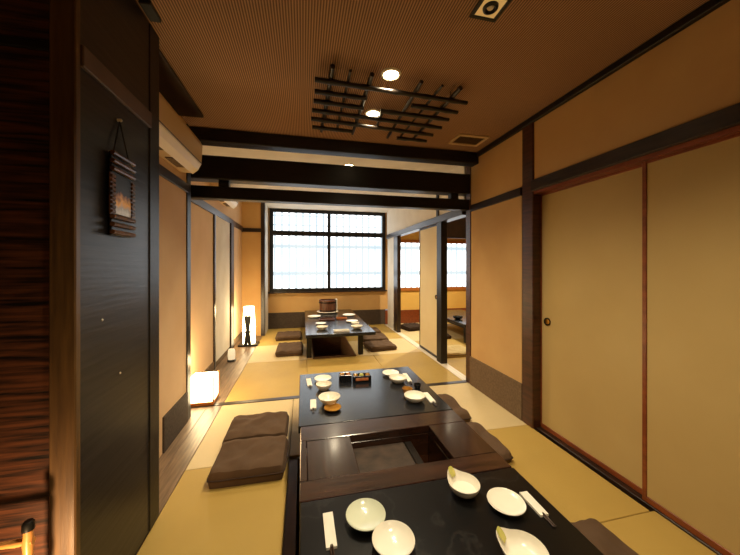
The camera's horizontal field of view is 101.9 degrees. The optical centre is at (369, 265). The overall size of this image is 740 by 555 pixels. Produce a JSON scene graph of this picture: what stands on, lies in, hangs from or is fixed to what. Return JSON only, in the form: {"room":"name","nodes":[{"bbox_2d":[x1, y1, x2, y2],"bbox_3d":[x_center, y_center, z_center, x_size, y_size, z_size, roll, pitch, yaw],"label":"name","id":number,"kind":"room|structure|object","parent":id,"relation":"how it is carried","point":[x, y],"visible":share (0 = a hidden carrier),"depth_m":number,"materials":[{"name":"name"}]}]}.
{"room":"japanese restaurant","nodes":[
{"label":"japanese restaurant","id":0,"kind":"room"},
{"bbox_2d":[0,0,48,554],"bbox_3d":[-1.683,0.055,0.882,1.300,2.490,0.085,0,0,-13],"label":"wall","id":1,"kind":"structure","parent":0,"point":[24,73],"depth_m":0.97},
{"bbox_2d":[0,35,48,51],"bbox_3d":[-1.674,-0.715,0.843,1.300,0.030,0.025,0,0,-13],"label":"trim","id":2,"kind":"structure","parent":1,"relation":"attached to","point":[10,41],"depth_m":0.96,"materials":[{"name":"black wood"}]},
{"bbox_2d":[49,0,79,554],"bbox_3d":[-1.006,0.055,0.990,0.074,2.490,0.026,0,0,-13],"label":"pillar","id":3,"kind":"structure","parent":1,"relation":"attached to","point":[64,15],"depth_m":0.98,"materials":[{"name":"orange wood"}]},
{"bbox_2d":[80,0,148,554],"bbox_3d":[-1.159,0.055,1.209,0.265,2.490,0.465,0,0,-13],"label":"wall","id":4,"kind":"structure","parent":0,"point":[114,270],"depth_m":1.17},
{"bbox_2d":[80,44,151,127],"bbox_3d":[-1.039,-0.713,1.238,0.042,0.075,0.470,0,0,-13],"label":"trim","id":5,"kind":"structure","parent":4,"relation":"attached to","point":[89,62],"depth_m":1.17,"materials":[{"name":"brown wood"}]},
{"bbox_2d":[109,119,135,237],"bbox_3d":[-1.010,-0.359,1.221,0.031,0.479,0.163,0,0,-13],"label":"wall plaque","id":6,"kind":"object","parent":4,"relation":"attached to","point":[121,188],"visible":1,"depth_m":1.21,"materials":[{"name":"brown wood"}]},
{"bbox_2d":[114,176,130,217],"bbox_3d":[-1.007,-0.280,1.222,0.005,0.150,0.106,0,0,-13],"label":"picture","id":7,"kind":"object","parent":6,"relation":"on","point":[122,184],"depth_m":1.22},
{"bbox_2d":[149,23,158,530],"bbox_3d":[-1.218,0.055,1.485,0.270,2.490,0.100,0,0,-13],"label":"pillar","id":8,"kind":"structure","parent":4,"relation":"attached to","point":[153,37],"depth_m":1.50,"materials":[{"name":"black wood"}]},
{"bbox_2d":[159,116,185,457],"bbox_3d":[-1.468,0.055,1.983,0.100,2.490,1.070,0,0,-13],"label":"wall","id":9,"kind":"structure","parent":0,"point":[172,199],"depth_m":2.22,"materials":[{"name":"beige paint"}]},
{"bbox_2d":[159,164,188,192],"bbox_3d":[-1.421,-0.650,1.993,0.035,0.070,1.070,0,0,-13],"label":"trim","id":10,"kind":"structure","parent":9,"relation":"attached to","point":[165,173],"depth_m":2.22,"materials":[{"name":"brown wood"}]},
{"bbox_2d":[162,392,187,452],"bbox_3d":[-1.489,1.175,2.291,0.032,0.250,0.440,0,0,-13],"label":"baseboard","id":11,"kind":"structure","parent":9,"relation":"attached to","point":[175,419],"depth_m":2.24,"materials":[{"name":"fabric"}]},
{"bbox_2d":[159,92,202,173],"bbox_3d":[-1.336,-0.872,1.986,0.158,0.286,0.860,0,0,-13],"label":"air conditioner","id":12,"kind":"object","parent":9,"relation":"attached to","point":[179,146],"visible":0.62,"depth_m":2.00,"materials":[{"name":"beige plastic"}]},
{"bbox_2d":[159,49,203,117],"bbox_3d":[-1.310,-1.179,1.921,0.190,0.022,0.880,0,0,-13],"label":"trim","id":13,"kind":"structure","parent":9,"relation":"attached to","point":[171,87],"depth_m":2.02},
{"bbox_2d":[186,124,190,419],"bbox_3d":[-1.586,0.055,2.533,0.108,2.490,0.085,0,0,-13],"label":"trim","id":14,"kind":"structure","parent":9,"relation":"attached to","point":[188,175],"depth_m":2.53,"materials":[{"name":"black wood"}]},
{"bbox_2d":[191,181,241,376],"bbox_3d":[-2.079,0.055,4.034,0.100,2.490,3.180,0,0,-13],"label":"wall","id":15,"kind":"structure","parent":0,"point":[201,219],"depth_m":3.47,"materials":[{"name":"beige paint"}]},
{"bbox_2d":[191,200,242,230],"bbox_3d":[-2.033,-0.688,4.054,0.040,0.085,3.000,0,0,-13],"label":"trim","id":16,"kind":"structure","parent":15,"relation":"attached to","point":[200,203],"depth_m":3.76,"materials":[{"name":"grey wood"}]},
{"bbox_2d":[216,216,229,360],"bbox_3d":[-2.047,0.287,4.169,0.022,1.865,0.730,0,0,-13],"label":"door","id":17,"kind":"structure","parent":15,"relation":"in","point":[222,226],"depth_m":4.12,"materials":[{"name":"paint"}]},
{"bbox_2d":[204,332,241,371],"bbox_3d":[-2.037,1.250,4.054,0.032,0.100,2.960,0,0,-13],"label":"baseboard","id":18,"kind":"structure","parent":15,"relation":"attached to","point":[210,368],"depth_m":4.10,"materials":[{"name":"brown wood"}]},
{"bbox_2d":[213,215,233,369],"bbox_3d":[-2.060,0.325,4.233,0.065,1.950,0.960,0,0,-13],"label":"trim","id":19,"kind":"structure","parent":15,"relation":"attached to","point":[214,216],"depth_m":4.53,"materials":[{"name":"brown wood"}]},
{"bbox_2d":[210,182,237,208],"bbox_3d":[-1.951,-0.987,4.052,0.158,0.286,0.840,0,0,-13],"label":"air conditioner","id":20,"kind":"object","parent":15,"relation":"attached to","point":[228,204],"visible":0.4,"depth_m":4.15,"materials":[{"name":"beige plastic"}]},
{"bbox_2d":[191,185,468,210],"bbox_3d":[-0.323,-0.677,3.053,2.900,0.115,0.100,0,0,-13],"label":"beam","id":21,"kind":"structure","parent":15,"relation":"attached to","point":[198,192],"depth_m":2.98,"materials":[{"name":"black wood"}]},
{"bbox_2d":[191,155,469,195],"bbox_3d":[-0.323,-0.902,3.053,2.900,0.215,0.140,0,0,-13],"label":"beam","id":22,"kind":"structure","parent":15,"relation":"attached to","point":[235,170],"depth_m":2.96,"materials":[{"name":"black wood"}]},
{"bbox_2d":[242,202,260,336],"bbox_3d":[-2.229,0.055,5.599,0.390,2.490,0.100,0,0,-13],"label":"wall","id":23,"kind":"structure","parent":0,"point":[251,211],"depth_m":5.56,"materials":[{"name":"beige paint"}]},
{"bbox_2d":[242,228,260,231],"bbox_3d":[-2.194,-0.665,5.548,0.335,0.070,0.025,0,0,-13],"label":"trim","id":24,"kind":"structure","parent":23,"relation":"attached to","point":[244,229],"depth_m":5.54,"materials":[{"name":"brown wood"}]},
{"bbox_2d":[265,204,267,333],"bbox_3d":[-2.069,0.055,5.932,0.052,2.490,0.520,0,0,-13],"label":"wall","id":25,"kind":"structure","parent":0,"point":[266,207],"depth_m":5.89,"materials":[{"name":"paint"}]},
{"bbox_2d":[261,203,264,335],"bbox_3d":[-2.006,0.055,5.631,0.070,2.490,0.105,0,0,-13],"label":"trim","id":26,"kind":"structure","parent":25,"relation":"attached to","point":[262,204],"depth_m":5.58,"materials":[{"name":"brown wood"}]},
{"bbox_2d":[136,324,536,554],"bbox_3d":[0.773,1.575,2.273,6.700,0.550,9.300,0,0,-13],"label":"floor","id":27,"kind":"structure","parent":0,"point":[173,463],"depth_m":2.34,"materials":[{"name":"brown wood"}]},
{"bbox_2d":[191,370,218,406],"bbox_3d":[-1.587,1.165,2.863,0.226,0.262,0.196,0,0,-13],"label":"lantern","id":28,"kind":"object","parent":27,"relation":"on","point":[204,385],"visible":0.76,"depth_m":2.79,"materials":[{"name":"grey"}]},
{"bbox_2d":[137,457,288,554],"bbox_3d":[-0.768,1.316,1.545,0.642,0.032,0.887,0,0,-13],"label":"mat","id":29,"kind":"object","parent":27,"relation":"on","point":[196,519],"visible":0.86,"depth_m":1.54,"materials":[{"name":"wicker"}]},
{"bbox_2d":[207,435,288,488],"bbox_3d":[-0.768,1.244,1.947,0.448,0.111,0.367,0,0,-11],"label":"floor cushion","id":30,"kind":"object","parent":29,"relation":"on","point":[239,462],"visible":1,"depth_m":1.83,"materials":[{"name":"brown fabric"}]},
{"bbox_2d":[227,348,235,361],"bbox_3d":[-1.895,1.218,4.106,0.110,0.165,0.110,0,0,-13],"label":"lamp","id":31,"kind":"object","parent":27,"relation":"on","point":[231,352],"visible":1,"depth_m":4.07,"materials":[{"name":"white"}]},
{"bbox_2d":[185,399,292,470],"bbox_3d":[-0.964,1.316,2.423,0.642,0.032,0.907,0,0,-13],"label":"mat","id":32,"kind":"object","parent":27,"relation":"on","point":[205,456],"visible":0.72,"depth_m":2.44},
{"bbox_2d":[222,411,288,443],"bbox_3d":[-0.859,1.248,2.308,0.448,0.105,0.362,0,0,-13],"label":"floor cushion","id":33,"kind":"object","parent":32,"relation":"on","point":[266,423],"visible":0.84,"depth_m":2.26,"materials":[{"name":"brown fabric"}]},
{"bbox_2d":[238,306,259,346],"bbox_3d":[-1.996,0.985,4.943,0.300,0.630,0.261,0,0,-13],"label":"lamp","id":34,"kind":"object","parent":27,"relation":"on","point":[248,327],"visible":1,"depth_m":4.87,"materials":[{"name":"grey"}]},
{"bbox_2d":[225,360,306,401],"bbox_3d":[-1.136,1.316,3.517,0.782,0.032,1.177,0,0,-13],"label":"mat","id":35,"kind":"object","parent":27,"relation":"on","point":[262,380],"visible":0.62,"depth_m":3.41,"materials":[{"name":"gold wicker"}]},
{"bbox_2d":[247,343,312,362],"bbox_3d":[-1.317,1.316,4.532,0.872,0.032,0.877,0,0,-13],"label":"mat","id":36,"kind":"object","parent":27,"relation":"on","point":[260,354],"visible":0.48,"depth_m":4.31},
{"bbox_2d":[275,342,302,356],"bbox_3d":[-1.221,1.255,4.574,0.395,0.090,0.570,0,0,-13],"label":"floor cushion","id":37,"kind":"object","parent":36,"relation":"on","point":[285,349],"visible":1,"depth_m":4.39,"materials":[{"name":"brown fabric"}]},
{"bbox_2d":[305,309,375,357],"bbox_3d":[-0.639,1.115,5.247,0.971,0.370,2.280,0,0,-13],"label":"table","id":38,"kind":"object","parent":36,"relation":"on","point":[311,331],"visible":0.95,"depth_m":4.46,"materials":[{"name":"black paint"}]},
{"bbox_2d":[317,299,337,313],"bbox_3d":[-0.844,0.795,5.980,0.430,0.270,0.430,0,0,-13],"label":"tub","id":39,"kind":"object","parent":38,"relation":"on","point":[327,306],"visible":1,"depth_m":5.84,"materials":[{"name":"brown wood"}]},
{"bbox_2d":[258,328,306,345],"bbox_3d":[-1.560,1.316,5.620,0.872,0.032,1.347,0,0,-13],"label":"mat","id":40,"kind":"object","parent":27,"relation":"on","point":[268,339],"visible":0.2,"depth_m":5.46,"materials":[{"name":"wicker"}]},
{"bbox_2d":[275,331,301,340],"bbox_3d":[-1.469,1.252,5.430,0.453,0.097,0.454,0,0,-13],"label":"floor cushion","id":41,"kind":"object","parent":40,"relation":"on","point":[287,335],"visible":1,"depth_m":5.26,"materials":[{"name":"brown fabric"}]},
{"bbox_2d":[283,457,299,554],"bbox_3d":[0.166,1.551,1.343,1.090,0.498,1.650,0,0,-13],"label":"trim","id":42,"kind":"structure","parent":27,"relation":"on","point":[292,517],"depth_m":1.66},
{"bbox_2d":[290,399,306,459],"bbox_3d":[-0.117,1.316,2.612,1.087,0.032,0.907,0,0,-13],"label":"mat","id":43,"kind":"object","parent":27,"relation":"on","point":[295,437],"visible":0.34,"depth_m":2.30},
{"bbox_2d":[298,367,452,433],"bbox_3d":[-0.032,1.135,2.356,1.020,0.330,0.888,0,0,-13],"label":"table","id":44,"kind":"object","parent":43,"relation":"on","point":[381,397],"visible":0.48,"depth_m":2.18,"materials":[{"name":"black paint"}]},
{"bbox_2d":[314,375,330,380],"bbox_3d":[-0.400,0.958,2.544,0.144,0.024,0.144,0,0,-13],"label":"plate","id":45,"kind":"object","parent":44,"relation":"on","point":[319,377],"visible":0.82,"depth_m":2.56,"materials":[{"name":"beige ceramic"}]},
{"bbox_2d":[316,380,331,390],"bbox_3d":[-0.364,0.947,2.362,0.124,0.046,0.124,0,0,-13],"label":"bowl","id":46,"kind":"object","parent":44,"relation":"on","point":[324,385],"visible":1,"depth_m":2.38,"materials":[{"name":"beige ceramic"}]},
{"bbox_2d":[318,391,339,405],"bbox_3d":[-0.287,0.944,2.119,0.156,0.052,0.156,0,0,-13],"label":"bowl","id":47,"kind":"object","parent":44,"relation":"on","point":[330,397],"visible":0.92,"depth_m":2.15,"materials":[{"name":"beige ceramic"}]},
{"bbox_2d":[324,403,340,411],"bbox_3d":[-0.252,0.960,2.024,0.116,0.020,0.116,0,0,-13],"label":"saucer","id":48,"kind":"object","parent":44,"relation":"on","point":[334,407],"visible":1,"depth_m":2.03,"materials":[{"name":"orange ceramic"}]},
{"bbox_2d":[339,372,351,382],"bbox_3d":[-0.212,0.938,2.545,0.105,0.064,0.080,0,0,-10],"label":"box","id":49,"kind":"object","parent":44,"relation":"on","point":[343,376],"visible":1,"depth_m":2.51,"materials":[{"name":"black paint"}]},
{"bbox_2d":[352,372,370,382],"bbox_3d":[-0.072,0.940,2.539,0.155,0.060,0.088,0,0,-10],"label":"box","id":50,"kind":"object","parent":44,"relation":"on","point":[366,376],"visible":1,"depth_m":2.50,"materials":[{"name":"black paint"}]},
{"bbox_2d":[382,369,398,375],"bbox_3d":[0.184,0.958,2.675,0.148,0.024,0.148,0,0,-13],"label":"plate","id":51,"kind":"object","parent":44,"relation":"on","point":[388,372],"visible":0.79,"depth_m":2.70,"materials":[{"name":"beige ceramic"}]},
{"bbox_2d":[389,374,406,383],"bbox_3d":[0.233,0.948,2.511,0.148,0.044,0.148,0,0,-13],"label":"bowl","id":52,"kind":"object","parent":44,"relation":"on","point":[396,378],"visible":1,"depth_m":2.54,"materials":[{"name":"beige ceramic"}]},
{"bbox_2d":[404,390,424,402],"bbox_3d":[0.322,0.948,2.162,0.152,0.044,0.152,0,0,-13],"label":"bowl","id":53,"kind":"object","parent":44,"relation":"on","point":[414,396],"visible":1,"depth_m":2.19,"materials":[{"name":"beige ceramic"}]},
{"bbox_2d":[191,380,469,407],"bbox_3d":[-0.306,1.314,3.067,2.980,0.036,0.060,0,0,-13],"label":"trim","id":54,"kind":"structure","parent":27,"relation":"on","point":[462,381],"depth_m":2.91,"materials":[{"name":"brown wood"}]},
{"bbox_2d":[312,337,355,358],"bbox_3d":[-0.700,1.551,5.197,0.620,0.498,1.750,0,0,-13],"label":"pit","id":55,"kind":"object","parent":27,"relation":"on","point":[339,346],"depth_m":6.01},
{"bbox_2d":[307,355,382,373],"bbox_3d":[-0.290,1.316,3.706,0.947,0.032,1.177,0,0,-13],"label":"mat","id":56,"kind":"object","parent":27,"relation":"on","point":[353,363],"visible":0.36,"depth_m":3.96,"materials":[{"name":"gold wicker"}]},
{"bbox_2d":[345,324,401,340],"bbox_3d":[-0.035,1.316,5.961,1.007,0.032,1.347,0,0,-13],"label":"mat","id":57,"kind":"object","parent":27,"relation":"on","point":[387,331],"visible":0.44,"depth_m":5.78,"materials":[{"name":"gold plant"}]},
{"bbox_2d":[348,338,421,355],"bbox_3d":[0.208,1.316,4.872,1.007,0.032,0.877,0,0,-13],"label":"mat","id":58,"kind":"object","parent":27,"relation":"on","point":[403,346],"visible":0.56,"depth_m":4.73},
{"bbox_2d":[363,333,388,341],"bbox_3d":[0.072,1.258,5.273,0.453,0.084,0.435,0,0,-10],"label":"floor cushion","id":59,"kind":"object","parent":58,"relation":"on","point":[379,336],"visible":0.63,"depth_m":5.14,"materials":[{"name":"brown fabric"}]},
{"bbox_2d":[363,340,396,351],"bbox_3d":[0.154,1.257,4.768,0.453,0.086,0.415,0,0,-18],"label":"floor cushion","id":60,"kind":"object","parent":58,"relation":"on","point":[383,345],"visible":1,"depth_m":4.64,"materials":[{"name":"brown fabric"}]},
{"bbox_2d":[300,410,511,502],"bbox_3d":[0.135,1.385,1.631,1.002,0.830,0.588,0,0,-13],"label":"hearth","id":61,"kind":"object","parent":27,"relation":"on","point":[361,456],"visible":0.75,"depth_m":1.60,"materials":[{"name":"brown wood"}]},
{"bbox_2d":[373,352,461,383],"bbox_3d":[0.550,1.316,3.893,0.767,0.032,1.177,0,0,-13],"label":"mat","id":62,"kind":"object","parent":27,"relation":"on","point":[421,364],"visible":0.52,"depth_m":3.92,"materials":[{"name":"wicker"}]},
{"bbox_2d":[401,323,463,340],"bbox_3d":[1.232,1.316,6.115,1.327,0.032,1.597,0,0,-13],"label":"mat","id":63,"kind":"object","parent":27,"relation":"on","point":[455,332],"visible":0.14,"depth_m":5.78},
{"bbox_2d":[401,323,418,331],"bbox_3d":[0.872,1.249,6.189,0.414,0.102,0.415,0,0,-24],"label":"floor cushion","id":64,"kind":"object","parent":63,"relation":"on","point":[409,327],"visible":0.78,"depth_m":6.05,"materials":[{"name":"brown fabric"}]},
{"bbox_2d":[447,309,465,342],"bbox_3d":[1.807,1.135,5.834,0.830,0.330,1.600,0,0,-13],"label":"table","id":65,"kind":"object","parent":63,"relation":"on","point":[450,313],"visible":0.37,"depth_m":5.54,"materials":[{"name":"black paint"}]},
{"bbox_2d":[415,338,465,375],"bbox_3d":[1.603,1.316,4.452,1.327,0.032,1.807,0,0,-13],"label":"mat","id":66,"kind":"object","parent":27,"relation":"on","point":[459,363],"visible":0.14,"depth_m":4.13,"materials":[{"name":"gold plant"}]},
{"bbox_2d":[447,345,465,357],"bbox_3d":[1.249,1.265,4.500,0.492,0.070,0.454,0,0,-13],"label":"floor cushion","id":67,"kind":"object","parent":66,"relation":"on","point":[452,350],"visible":0.48,"depth_m":4.35,"materials":[{"name":"fabric"}]},
{"bbox_2d":[299,468,603,554],"bbox_3d":[0.307,1.385,0.869,1.002,0.830,0.962,0,0,-13],"label":"table","id":68,"kind":"object","parent":27,"relation":"on","point":[441,522],"visible":0.76,"depth_m":1.13,"materials":[{"name":"black wood"}]},
{"bbox_2d":[323,511,336,554],"bbox_3d":[-0.142,0.966,1.074,0.038,0.009,0.198,0,0,-13],"label":"packet","id":69,"kind":"object","parent":68,"relation":"on","point":[328,520],"visible":1,"depth_m":1.08,"materials":[{"name":"white paper"}]},
{"bbox_2d":[346,498,385,531],"bbox_3d":[-0.016,0.955,1.141,0.152,0.030,0.152,0,0,-13],"label":"bowl","id":70,"kind":"object","parent":68,"relation":"on","point":[363,514],"visible":1,"depth_m":1.15,"materials":[{"name":"white ceramic"}]},
{"bbox_2d":[372,520,414,554],"bbox_3d":[0.080,0.952,1.030,0.148,0.036,0.148,0,0,-13],"label":"bowl","id":71,"kind":"object","parent":68,"relation":"on","point":[390,537],"visible":1,"depth_m":1.05,"materials":[{"name":"beige ceramic"}]},
{"bbox_2d":[447,466,479,498],"bbox_3d":[0.401,0.934,1.289,0.132,0.071,0.143,0,0,-13],"label":"bowl","id":72,"kind":"object","parent":68,"relation":"on","point":[464,485],"visible":1,"depth_m":1.31,"materials":[{"name":"beige ceramic"}]},
{"bbox_2d":[487,487,525,515],"bbox_3d":[0.549,0.958,1.211,0.146,0.024,0.146,0,0,-13],"label":"plate","id":73,"kind":"object","parent":68,"relation":"on","point":[505,501],"visible":1,"depth_m":1.22,"materials":[{"name":"beige ceramic"}]},
{"bbox_2d":[496,526,548,554],"bbox_3d":[0.503,0.933,0.981,0.144,0.074,0.149,0,0,-13],"label":"bowl","id":74,"kind":"object","parent":68,"relation":"on","point":[511,541],"visible":1,"depth_m":1.02,"materials":[{"name":"beige ceramic"}]},
{"bbox_2d":[519,491,555,526],"bbox_3d":[0.669,0.966,1.194,0.036,0.009,0.170,0,0,-11],"label":"packet","id":75,"kind":"object","parent":68,"relation":"on","point":[525,495],"visible":1,"depth_m":1.20,"materials":[{"name":"white paper"}]},
{"bbox_2d":[429,383,526,429],"bbox_3d":[0.805,1.316,2.818,0.797,0.032,0.907,0,0,-13],"label":"mat","id":76,"kind":"object","parent":27,"relation":"on","point":[482,410],"visible":0.38,"depth_m":2.76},
{"bbox_2d":[438,394,471,422],"bbox_3d":[0.618,1.261,2.669,0.395,0.078,0.454,0,0,-11],"label":"floor cushion","id":77,"kind":"object","parent":76,"relation":"on","point":[463,413],"visible":0.35,"depth_m":2.63,"materials":[{"name":"brown fabric"}]},
{"bbox_2d":[487,425,648,522],"bbox_3d":[1.001,1.316,1.940,0.797,0.032,0.887,0,0,-13],"label":"mat","id":78,"kind":"object","parent":27,"relation":"on","point":[576,491],"visible":0.38,"depth_m":1.81,"materials":[{"name":"wicker"}]},
{"bbox_2d":[467,422,512,462],"bbox_3d":[0.714,1.259,2.147,0.395,0.082,0.454,0,0,-13],"label":"floor cushion","id":79,"kind":"object","parent":78,"relation":"on","point":[478,428],"visible":0.25,"depth_m":2.10,"materials":[{"name":"brown fabric"}]},
{"bbox_2d":[601,511,716,554],"bbox_3d":[1.244,1.316,1.082,0.897,0.032,0.887,0,0,-13],"label":"mat","id":80,"kind":"object","parent":27,"relation":"on","point":[649,533],"visible":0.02,"depth_m":1.44,"materials":[{"name":"wicker"}]},
{"bbox_2d":[571,518,638,554],"bbox_3d":[0.978,1.259,1.243,0.395,0.081,0.435,0,0,-13],"label":"floor cushion","id":81,"kind":"object","parent":80,"relation":"on","point":[608,543],"visible":0.48,"depth_m":1.35,"materials":[{"name":"brown fabric"}]},
{"bbox_2d":[268,208,465,312],"bbox_3d":[0.451,-0.095,6.812,5.350,2.190,0.100,0,0,-13],"label":"wall","id":82,"kind":"structure","parent":0,"point":[277,302],"depth_m":6.60,"materials":[{"name":"beige paint"}]},
{"bbox_2d":[270,208,384,291],"bbox_3d":[-0.870,-0.324,6.486,2.470,1.728,0.100,0,0,-13],"label":"window","id":83,"kind":"structure","parent":82,"relation":"in","point":[311,250],"depth_m":6.45,"materials":[{"name":"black glass"}]},
{"bbox_2d":[268,290,386,293],"bbox_3d":[-0.858,0.550,6.435,2.530,0.030,0.055,0,0,-13],"label":"trim","id":84,"kind":"structure","parent":82,"relation":"attached to","point":[354,290],"depth_m":6.38,"materials":[{"name":"brown wood"}]},
{"bbox_2d":[268,308,465,328],"bbox_3d":[0.454,1.135,6.800,5.350,0.330,0.105,0,0,-13],"label":"baseboard","id":85,"kind":"structure","parent":82,"relation":"attached to","point":[371,317],"depth_m":6.61,"materials":[{"name":"wood"}]},
{"bbox_2d":[401,239,465,290],"bbox_3d":[1.546,-0.020,7.026,2.120,1.160,0.100,0,0,-13],"label":"window","id":86,"kind":"structure","parent":82,"relation":"in","point":[456,250],"depth_m":7.04,"materials":[{"name":"white glass"}]},
{"bbox_2d":[135,0,708,212],"bbox_3d":[0.773,-1.230,2.273,6.700,0.080,9.300,0,0,-13],"label":"ceiling","id":87,"kind":"structure","parent":0,"point":[246,65],"depth_m":1.72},
{"bbox_2d":[138,0,160,22],"bbox_3d":[-1.017,-1.179,1.387,0.050,0.022,0.110,0,0,-13],"label":"bracket","id":88,"kind":"object","parent":87,"relation":"attached to","point":[147,6],"visible":1,"depth_m":1.38,"materials":[{"name":"black plastic"}]},
{"bbox_2d":[189,126,478,166],"bbox_3d":[-0.286,-1.133,2.887,2.900,0.115,0.120,0,0,-13],"label":"beam","id":89,"kind":"structure","parent":87,"relation":"attached to","point":[206,136],"depth_m":2.82,"materials":[{"name":"black wood"}]},
{"bbox_2d":[365,109,379,116],"bbox_3d":[0.023,-1.184,2.333,0.128,0.012,0.128,0,0,-13],"label":"recessed light","id":90,"kind":"object","parent":87,"relation":"in","point":[370,112],"visible":0.84,"depth_m":2.31,"materials":[{"name":"white glass"}]},
{"bbox_2d":[311,64,467,142],"bbox_3d":[0.097,-1.146,2.225,1.052,0.088,0.871,0,0,-13],"label":"lattice","id":91,"kind":"object","parent":87,"relation":"hanging from","point":[329,81],"visible":1,"depth_m":2.14,"materials":[{"name":"brown wood"}]},
{"bbox_2d":[381,67,400,80],"bbox_3d":[0.130,-1.184,1.859,0.128,0.012,0.128,0,0,-13],"label":"recessed light","id":92,"kind":"object","parent":87,"relation":"in","point":[390,73],"visible":1,"depth_m":1.85,"materials":[{"name":"white glass"}]},
{"bbox_2d":[448,133,489,146],"bbox_3d":[0.925,-1.184,2.830,0.310,0.012,0.220,0,0,-13],"label":"ceiling vent","id":93,"kind":"object","parent":87,"relation":"in","point":[481,139],"visible":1,"depth_m":2.82,"materials":[{"name":"beige plastic"}]},
{"bbox_2d":[469,0,511,22],"bbox_3d":[0.552,-1.181,1.373,0.136,0.018,0.136,0,0,-13],"label":"recessed light","id":94,"kind":"object","parent":87,"relation":"in","point":[486,10],"visible":1,"depth_m":1.38,"materials":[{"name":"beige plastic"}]},
{"bbox_2d":[447,217,465,238],"bbox_3d":[2.275,-0.910,6.902,1.550,0.560,0.080,0,0,-13],"label":"wall","id":95,"kind":"structure","parent":0,"point":[456,229],"depth_m":6.79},
{"bbox_2d":[387,0,739,382],"bbox_3d":[1.407,0.055,2.235,0.120,2.490,8.950,0,0,-13],"label":"wall","id":96,"kind":"structure","parent":0,"point":[693,74],"depth_m":2.08,"materials":[{"name":"beige paint"}]},
{"bbox_2d":[218,180,457,198],"bbox_3d":[-0.222,-0.765,3.081,2.440,0.070,0.070,0,0,-13],"label":"trim","id":97,"kind":"structure","parent":96,"relation":"attached to","point":[222,183],"depth_m":2.80,"materials":[{"name":"black wood"}]},
{"bbox_2d":[394,236,400,332],"bbox_3d":[0.539,0.355,5.956,0.072,1.890,0.250,0,0,-13],"label":"trim","id":98,"kind":"structure","parent":96,"relation":"attached to","point":[397,239],"depth_m":5.84,"materials":[{"name":"brown wood"}]},
{"bbox_2d":[386,324,465,379],"bbox_3d":[0.742,1.311,5.028,0.100,0.042,3.310,0,0,-13],"label":"trim","id":99,"kind":"structure","parent":96,"relation":"attached to","point":[448,367],"depth_m":4.24,"materials":[{"name":"beige wood"}]},
{"bbox_2d":[386,211,465,238],"bbox_3d":[0.765,-0.630,4.992,0.130,0.090,3.190,0,0,-13],"label":"trim","id":100,"kind":"structure","parent":96,"relation":"attached to","point":[450,216],"depth_m":4.27,"materials":[{"name":"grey wood"}]},
{"bbox_2d":[419,224,436,357],"bbox_3d":[0.884,0.352,4.460,0.037,1.872,0.720,0,0,-13],"label":"door","id":101,"kind":"structure","parent":96,"relation":"in","point":[428,235],"depth_m":4.47,"materials":[{"name":"paper"}]},
{"bbox_2d":[436,195,446,363],"bbox_3d":[0.966,0.052,4.048,0.090,2.484,0.160,0,0,-13],"label":"trim","id":102,"kind":"structure","parent":96,"relation":"attached to","point":[441,226],"depth_m":3.98,"materials":[{"name":"black wood"}]},
{"bbox_2d":[466,166,470,382],"bbox_3d":[1.148,0.055,3.351,0.118,2.490,0.100,0,0,-13],"label":"trim","id":103,"kind":"structure","parent":96,"relation":"attached to","point":[468,169],"depth_m":3.33,"materials":[{"name":"brown wood"}]},
{"bbox_2d":[470,356,521,420],"bbox_3d":[1.237,1.145,2.920,0.112,0.310,0.800,0,0,-13],"label":"baseboard","id":104,"kind":"structure","parent":96,"relation":"attached to","point":[499,387],"depth_m":2.83,"materials":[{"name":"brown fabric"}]},
{"bbox_2d":[470,187,521,211],"bbox_3d":[1.235,-0.627,2.917,0.118,0.069,0.785,0,0,-13],"label":"trim","id":105,"kind":"structure","parent":96,"relation":"attached to","point":[517,192],"depth_m":2.82,"materials":[{"name":"brown wood"}]},
{"bbox_2d":[522,122,540,428],"bbox_3d":[1.349,0.055,2.466,0.132,2.490,0.125,0,0,-13],"label":"pillar","id":106,"kind":"structure","parent":96,"relation":"attached to","point":[531,202],"depth_m":2.42,"materials":[{"name":"brown wood"}]},
{"bbox_2d":[541,164,641,494],"bbox_3d":[1.466,0.354,2.034,0.037,1.868,0.792,0,0,-13],"label":"door","id":107,"kind":"structure","parent":96,"relation":"in","point":[591,230],"depth_m":1.96,"materials":[{"name":"paper"}]},
{"bbox_2d":[476,0,730,156],"bbox_3d":[1.751,-1.167,0.581,0.130,0.045,5.570,0,0,-13],"label":"trim","id":108,"kind":"structure","parent":96,"relation":"attached to","point":[709,6],"depth_m":1.71,"materials":[{"name":"black wood"}]},
{"bbox_2d":[537,427,722,554],"bbox_3d":[1.885,1.310,0.139,0.100,0.044,4.650,0,0,-13],"label":"baseboard","id":109,"kind":"structure","parent":96,"relation":"attached to","point":[610,478],"depth_m":1.82,"materials":[{"name":"brown wood"}]},
{"bbox_2d":[531,103,739,190],"bbox_3d":[1.861,-0.638,0.139,0.148,0.087,4.660,0,0,-13],"label":"trim","id":110,"kind":"structure","parent":96,"relation":"attached to","point":[728,117],"depth_m":1.56,"materials":[{"name":"brown wood"}]},
{"bbox_2d":[534,125,739,194],"bbox_3d":[1.863,-0.584,0.134,0.105,0.024,4.650,0,0,-13],"label":"trim","id":111,"kind":"structure","parent":96,"relation":"attached to","point":[736,129],"depth_m":1.65,"materials":[{"name":"red wood"}]},
{"bbox_2d":[642,133,739,554],"bbox_3d":[1.619,0.354,1.207,0.033,1.868,0.930,0,0,-13],"label":"door","id":112,"kind":"structure","parent":96,"relation":"in","point":[691,196],"depth_m":1.44,"materials":[{"name":"paper"}]},
{"bbox_3d":[-1.527,1.316,0.427,1.305,0.032,0.820,0,0,-13],"label":"floor","id":113,"kind":"structure","parent":0,"visible":0},
{"bbox_2d":[0,518,35,554],"bbox_3d":[-1.171,1.031,0.866,0.332,0.538,0.030,0,0,-13],"label":"stand","id":114,"kind":"object","parent":113,"relation":"on","point":[27,542],"visible":1,"depth_m":0.89,"materials":[{"name":"beige wood"}]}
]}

